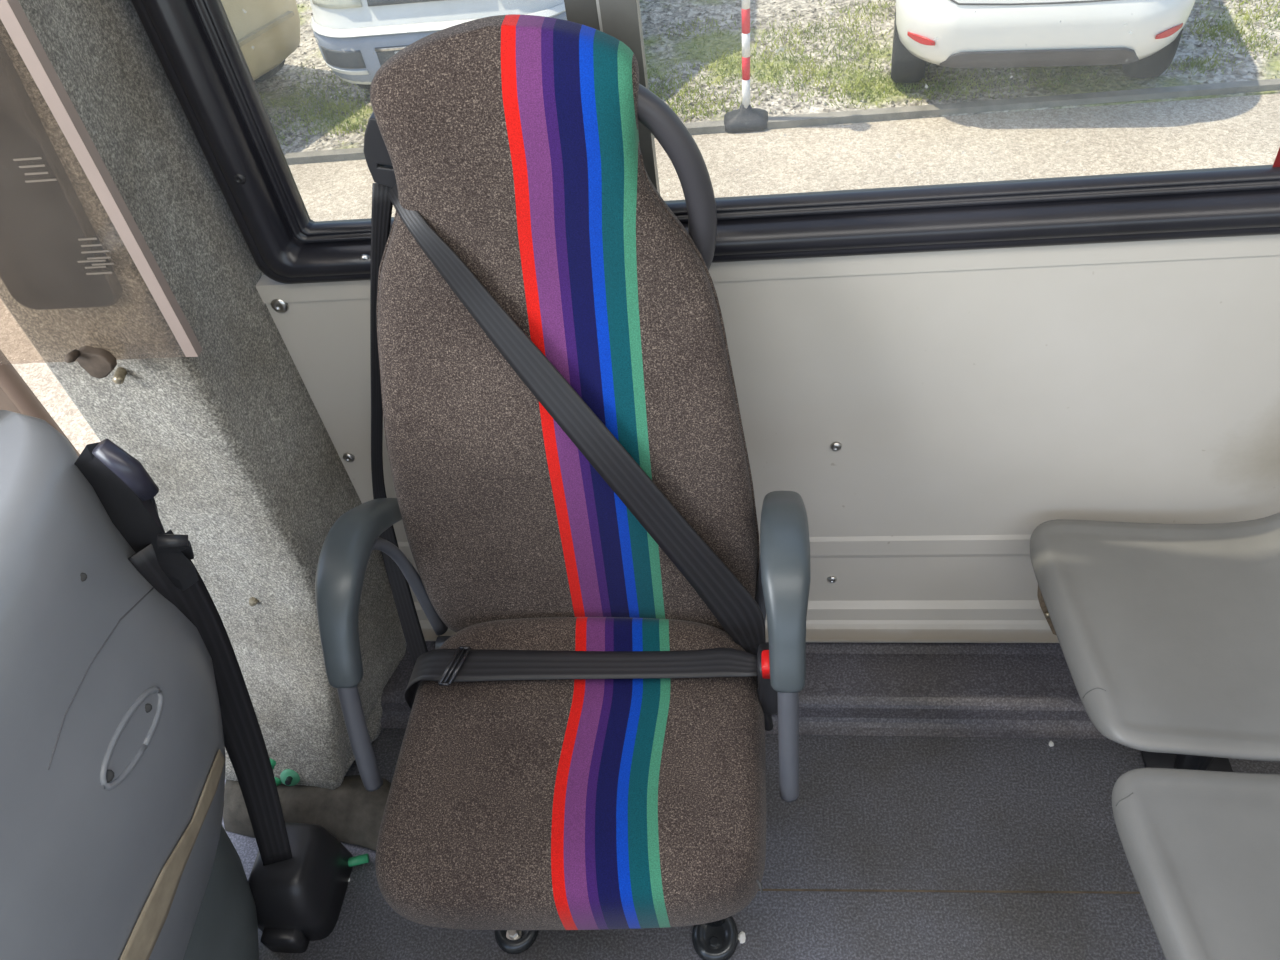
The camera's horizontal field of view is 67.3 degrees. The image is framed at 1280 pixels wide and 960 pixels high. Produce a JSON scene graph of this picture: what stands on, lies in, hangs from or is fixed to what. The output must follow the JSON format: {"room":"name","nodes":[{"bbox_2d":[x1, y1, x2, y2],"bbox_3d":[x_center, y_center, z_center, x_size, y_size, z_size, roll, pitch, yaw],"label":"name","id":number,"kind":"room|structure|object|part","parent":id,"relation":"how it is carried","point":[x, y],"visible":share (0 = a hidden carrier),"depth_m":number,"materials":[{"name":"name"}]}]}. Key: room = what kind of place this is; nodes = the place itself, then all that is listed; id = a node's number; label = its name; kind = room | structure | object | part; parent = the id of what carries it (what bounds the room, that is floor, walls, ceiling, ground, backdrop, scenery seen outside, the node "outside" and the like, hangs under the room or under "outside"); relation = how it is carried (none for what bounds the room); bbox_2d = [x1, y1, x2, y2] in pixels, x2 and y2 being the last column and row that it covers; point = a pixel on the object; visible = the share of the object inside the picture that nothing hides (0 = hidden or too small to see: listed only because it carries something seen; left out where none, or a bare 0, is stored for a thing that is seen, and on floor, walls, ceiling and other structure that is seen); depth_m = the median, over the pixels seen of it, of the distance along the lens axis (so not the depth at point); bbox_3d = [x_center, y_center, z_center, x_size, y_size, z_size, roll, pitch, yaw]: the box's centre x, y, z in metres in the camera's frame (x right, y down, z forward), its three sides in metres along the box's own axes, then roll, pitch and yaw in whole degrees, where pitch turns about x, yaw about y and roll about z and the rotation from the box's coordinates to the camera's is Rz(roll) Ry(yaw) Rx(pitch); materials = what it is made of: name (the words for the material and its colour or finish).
{"room":"minibus interior","nodes":[
{"label":"minibus interior","id":0,"kind":"room"},
{"bbox_2d":[0,0,406,788],"bbox_3d":[-0.640,-0.318,0.921,0.355,2.150,0.325,-1,47,8],"label":"wall","id":1,"kind":"structure","parent":0,"point":[243,463],"depth_m":1.13,"materials":[{"name":"grey fabric"}]},
{"bbox_2d":[0,39,122,309],"bbox_3d":[-0.575,-0.306,0.849,0.150,0.360,0.031,-1,47,8],"label":"panel","id":2,"kind":"object","parent":1,"relation":"attached to","point":[52,256],"visible":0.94,"depth_m":0.90,"materials":[{"name":"brown plastic"}]},
{"bbox_2d":[13,157,56,182],"bbox_3d":[-0.539,-0.276,0.855,0.031,0.023,0.001,-1,47,8],"label":"print","id":3,"kind":"object","parent":2,"relation":"attached to","point":[25,169],"depth_m":0.86},
{"bbox_2d":[77,259,111,274],"bbox_3d":[-0.526,-0.206,0.929,0.029,0.016,0.001,-1,47,8],"label":"print","id":4,"kind":"object","parent":2,"relation":"attached to","point":[84,266],"depth_m":0.93},
{"bbox_2d":[78,238,113,265],"bbox_3d":[-0.519,-0.217,0.915,0.029,0.030,0.001,-1,47,8],"label":"print","id":5,"kind":"object","parent":2,"relation":"on","point":[91,252],"depth_m":0.92},
{"bbox_2d":[64,346,116,378],"bbox_3d":[-0.566,-0.119,0.993,0.036,0.043,0.028,-1,47,8],"label":"coat hook","id":6,"kind":"object","parent":1,"relation":"attached to","point":[99,363],"visible":1,"depth_m":0.99,"materials":[{"name":"brown plastic"}]},
{"bbox_2d":[0,0,202,356],"bbox_3d":[-0.620,-0.351,0.786,0.291,0.646,0.012,-1,47,8],"label":"trim strip","id":7,"kind":"object","parent":1,"relation":"attached to","point":[13,17],"visible":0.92,"depth_m":0.85,"materials":[{"name":"plastic"}]},
{"bbox_2d":[112,367,126,383],"bbox_3d":[-0.571,-0.118,1.055,0.012,0.013,0.034,-13,46,-4],"label":"bolt","id":8,"kind":"object","parent":1,"relation":"attached to","point":[120,373],"visible":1,"depth_m":1.05,"materials":[{"name":"metal"}]},
{"bbox_2d":[249,597,257,605],"bbox_3d":[-0.544,0.170,1.354,0.013,0.014,0.015,-1,47,8],"label":"bolt","id":9,"kind":"object","parent":1,"relation":"attached to","point":[253,601],"visible":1,"depth_m":1.35,"materials":[{"name":"metal"}]},
{"bbox_2d":[270,758,299,785],"bbox_3d":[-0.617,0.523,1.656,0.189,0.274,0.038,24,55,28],"label":"bolt","id":10,"kind":"object","parent":1,"relation":"attached to","point":[289,777],"visible":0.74,"depth_m":1.54,"materials":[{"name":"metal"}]},
{"bbox_2d":[280,769,299,785],"bbox_3d":[-0.561,0.477,1.544,0.031,0.030,0.022,-1,47,8],"label":"washer","id":11,"kind":"object","parent":10,"relation":"in","point":[288,777],"depth_m":1.54,"materials":[{"name":"green plastic"}]},
{"bbox_2d":[222,728,1279,959],"bbox_3d":[0.424,1.144,0.901,4.050,0.060,2.320,-1,47,8],"label":"floor","id":12,"kind":"structure","parent":0,"point":[869,812],"depth_m":1.42,"materials":[{"name":"plastic"}]},
{"bbox_2d":[0,410,292,959],"bbox_3d":[-0.668,0.466,1.036,0.511,0.919,0.622,-1,47,8],"label":"seat","id":13,"kind":"object","parent":12,"relation":"on","point":[124,693],"visible":1,"depth_m":0.88,"materials":[{"name":"grey plastic"}]},
{"bbox_3d":[-0.700,0.661,1.216,0.391,0.400,0.577,-1,47,8],"label":"seat","id":14,"kind":"part","parent":13,"relation":"part of","materials":[{"name":"grey plastic"}]},
{"bbox_2d":[248,823,351,952],"bbox_3d":[-0.520,0.600,1.433,0.120,0.130,0.158,-1,47,8],"label":"seat belt retractor","id":15,"kind":"object","parent":12,"relation":"on","point":[299,899],"visible":0.86,"depth_m":1.40,"materials":[{"name":"black plastic"}]},
{"bbox_3d":[-0.525,0.675,1.421,0.060,0.045,0.032,-1,47,8],"label":"lid","id":16,"kind":"part","parent":15,"relation":"part of","materials":[{"name":"black plastic"}]},
{"bbox_2d":[223,775,390,850],"bbox_3d":[-0.529,0.533,1.548,0.324,0.057,0.134,-1,47,8],"label":"pipe","id":17,"kind":"object","parent":12,"relation":"on","point":[353,814],"visible":0.46,"depth_m":1.53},
{"bbox_2d":[348,854,368,866],"bbox_3d":[-0.450,0.596,1.499,0.052,0.013,0.014,-13,46,-3],"label":"rod","id":18,"kind":"object","parent":12,"relation":"on","point":[361,859],"visible":0.66,"depth_m":1.49,"materials":[{"name":"paint"}]},
{"bbox_2d":[315,14,810,959],"bbox_3d":[-0.116,0.160,1.100,0.612,1.124,0.561,-1,47,8],"label":"passenger seat","id":19,"kind":"object","parent":12,"relation":"on","point":[553,388],"visible":1,"depth_m":1.04,"materials":[{"name":"brown fabric"}]},
{"bbox_3d":[-0.330,0.103,1.133,0.053,0.122,0.265,-1,47,8],"label":"armrest","id":20,"kind":"part","parent":19,"relation":"part of","materials":[{"name":"grey plastic"}]},
{"bbox_3d":[-0.181,0.652,1.410,0.066,0.014,0.078,-1,47,8],"label":"foot plate","id":21,"kind":"part","parent":19,"relation":"part of","materials":[{"name":"metal"}]},
{"bbox_3d":[-0.092,-0.104,1.070,0.433,0.728,0.196,-1,47,8],"label":"backrest","id":22,"kind":"part","parent":19,"relation":"part of","materials":[{"name":"brown fabric"}]},
{"bbox_2d":[375,617,765,929],"bbox_3d":[-0.073,0.333,1.135,0.440,0.124,0.364,-1,47,8],"label":"seat cushion","id":23,"kind":"object","parent":19,"relation":"on","point":[524,794],"depth_m":1.07,"materials":[{"name":"brown fabric"}]},
{"bbox_3d":[0.031,-0.275,0.946,0.087,0.250,0.027,-1,47,8],"label":"grab handle","id":24,"kind":"part","parent":19,"relation":"part of","materials":[{"name":"grey plastic"}]},
{"bbox_3d":[0.107,0.647,1.371,0.066,0.014,0.078,-1,47,8],"label":"foot plate","id":25,"kind":"part","parent":19,"relation":"part of","materials":[{"name":"metal"}]},
{"bbox_3d":[0.096,0.509,1.278,0.040,0.326,0.063,-1,47,8],"label":"leg","id":26,"kind":"part","parent":19,"relation":"part of","materials":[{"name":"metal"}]},
{"bbox_3d":[0.161,0.094,1.066,0.053,0.122,0.265,-1,47,8],"label":"armrest","id":27,"kind":"part","parent":19,"relation":"part of","materials":[{"name":"grey plastic"}]},
{"bbox_2d":[738,931,745,942],"bbox_3d":[0.145,0.650,1.367,0.011,0.005,0.016,-1,47,8],"label":"paper scrap","id":28,"kind":"object","parent":12,"relation":"on","point":[741,937],"visible":1,"depth_m":1.36,"materials":[{"name":"white paper"}]},
{"bbox_2d":[758,889,1139,893],"bbox_3d":[1.170,0.560,1.296,2.020,0.001,0.003,-2,47,7],"label":"trim","id":29,"kind":"structure","parent":12,"relation":"on","point":[827,890],"depth_m":1.38,"materials":[{"name":"grey metal"}]},
{"bbox_2d":[1030,512,1279,771],"bbox_3d":[0.731,0.163,1.158,0.432,0.848,0.362,-1,47,8],"label":"seat","id":30,"kind":"object","parent":12,"relation":"on","point":[1168,635],"visible":0.98,"depth_m":1.19,"materials":[{"name":"grey plastic"}]},
{"bbox_2d":[1112,768,1279,959],"bbox_3d":[0.722,0.438,0.899,0.435,0.848,0.383,-1,47,8],"label":"seat","id":31,"kind":"object","parent":12,"relation":"on","point":[1201,848],"visible":1,"depth_m":1.00,"materials":[{"name":"grey plastic"}]},
{"bbox_2d":[256,234,1279,642],"bbox_3d":[1.004,-0.022,1.230,2.945,0.776,0.040,-1,47,8],"label":"wall","id":32,"kind":"structure","parent":0,"point":[926,413],"depth_m":1.22,"materials":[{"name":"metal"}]},
{"bbox_2d":[131,0,1279,283],"bbox_3d":[0.919,-0.685,0.544,2.900,1.195,0.076,-1,47,8],"label":"window","id":33,"kind":"structure","parent":32,"relation":"in","point":[195,43],"depth_m":1.01,"materials":[{"name":"black rubber"}]},
{"bbox_2d":[1272,147,1279,166],"bbox_3d":[0.650,-0.332,0.962,0.020,0.060,0.001,-1,47,8],"label":"sticker","id":34,"kind":"object","parent":33,"relation":"attached to","point":[1277,159],"visible":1,"depth_m":0.97,"materials":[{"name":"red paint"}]},
{"bbox_2d":[381,641,1107,738],"bbox_3d":[1.021,0.334,1.503,3.000,0.065,0.145,-1,47,8],"label":"floor ledge","id":35,"kind":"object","parent":32,"relation":"attached to","point":[988,690],"depth_m":1.56,"materials":[{"name":"plastic"}]},
{"bbox_2d":[1037,585,1055,634],"bbox_3d":[0.644,0.208,1.495,0.064,0.128,0.028,-1,47,8],"label":"wall bracket","id":36,"kind":"object","parent":32,"relation":"attached to","point":[1040,597],"visible":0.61,"depth_m":1.48,"materials":[{"name":"metal"}]},
{"label":"outside","id":37,"kind":"structure","parent":0,"visible":0},
{"bbox_2d":[0,349,79,456],"bbox_3d":[-1.296,-0.281,1.543,0.448,2.050,0.038,-1,47,8],"label":"door","id":38,"kind":"structure","parent":37,"point":[16,396],"depth_m":1.65,"materials":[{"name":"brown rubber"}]},
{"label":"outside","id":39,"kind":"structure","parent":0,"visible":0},
{"bbox_2d":[254,0,1279,152],"bbox_3d":[1.422,-8.027,11.530,28.000,0.310,16.400,-1,47,8],"label":"gravel bed","id":40,"kind":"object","parent":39,"point":[683,11],"depth_m":6.37,"materials":[{"name":"grey gravel"}]},
{"bbox_2d":[221,0,299,81],"bbox_3d":[-4.602,-3.576,6.741,4.524,1.905,1.783,18,52,24],"label":"car","id":41,"kind":"object","parent":40,"relation":"on","point":[266,32],"visible":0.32,"depth_m":6.33,"materials":[{"name":"paint"}]},
{"bbox_3d":[-2.619,-2.716,6.082,0.055,0.025,1.200,18,52,24],"label":"moulding","id":42,"kind":"part","parent":41,"relation":"part of","materials":[{"name":"white plastic"}]},
{"bbox_2d":[310,0,566,88],"bbox_3d":[-1.089,-4.780,6.986,1.848,2.405,4.721,-1,47,8],"label":"car","id":43,"kind":"object","parent":40,"relation":"on","point":[354,38],"visible":0.49,"depth_m":5.84,"materials":[{"name":"paint"}]},
{"bbox_3d":[-1.871,-2.600,6.094,0.365,0.030,0.069,20,53,25],"label":"bumper trim","id":44,"kind":"part","parent":43,"relation":"part of","materials":[{"name":"paint"}]},
{"bbox_2d":[375,45,407,65],"bbox_3d":[-1.239,-2.603,5.922,0.760,0.190,0.044,0,47,9],"label":"grille","id":45,"kind":"object","parent":43,"relation":"attached to","point":[383,53],"depth_m":5.90,"materials":[{"name":"grey plastic"}]},
{"bbox_2d":[367,0,441,6],"bbox_3d":[-1.274,-2.941,5.700,0.760,0.180,0.048,0,47,9],"label":"grille","id":46,"kind":"object","parent":43,"relation":"attached to","point":[370,3],"depth_m":5.78,"materials":[{"name":"grey plastic"}]},
{"bbox_2d":[724,0,767,131],"bbox_3d":[0.578,-2.644,5.431,0.270,1.325,0.200,-1,47,8],"label":"marker pole","id":47,"kind":"object","parent":40,"relation":"on","point":[745,118],"visible":1,"depth_m":5.81,"materials":[{"name":"white plastic"}]},
{"bbox_2d":[260,0,1279,149],"bbox_3d":[0.970,-2.947,6.548,7.700,0.050,2.029,-1,47,8],"label":"grass","id":48,"kind":"structure","parent":40,"relation":"on","point":[340,107],"depth_m":6.28,"materials":[{"name":"green plant"}]},
{"bbox_2d":[262,0,1279,147],"bbox_3d":[1.015,-4.535,8.066,10.030,0.038,6.278,-1,47,8],"label":"loose stones","id":49,"kind":"object","parent":40,"relation":"on","point":[694,119],"visible":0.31,"depth_m":6.28},
{"bbox_2d":[284,78,1279,164],"bbox_3d":[0.764,-2.161,5.881,28.002,0.095,0.080,-2,47,7],"label":"curb","id":50,"kind":"object","parent":40,"relation":"on","point":[908,112],"visible":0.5,"depth_m":5.69,"materials":[{"name":"grey concrete"}]},
{"bbox_2d":[891,0,1194,82],"bbox_3d":[2.532,-3.995,6.282,1.580,1.535,3.994,4,48,12],"label":"hatchback car","id":51,"kind":"object","parent":40,"relation":"on","point":[1142,36],"visible":1,"depth_m":5.18,"materials":[{"name":"white paint"}]},
{"bbox_2d":[939,47,1138,68],"bbox_3d":[2.193,-2.326,5.280,1.040,0.115,0.114,4,48,12],"label":"diffuser","id":52,"kind":"object","parent":51,"relation":"attached to","point":[951,57],"depth_m":5.25,"materials":[{"name":"grey plastic"}]},
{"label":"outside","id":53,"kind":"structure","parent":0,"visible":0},
{"bbox_2d":[0,93,1279,453],"bbox_3d":[0.279,2.597,1.655,28.000,0.300,12.700,-1,47,8],"label":"ground","id":54,"kind":"structure","parent":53,"point":[1237,131],"depth_m":5.42,"materials":[{"name":"beige concrete"}]}
]}

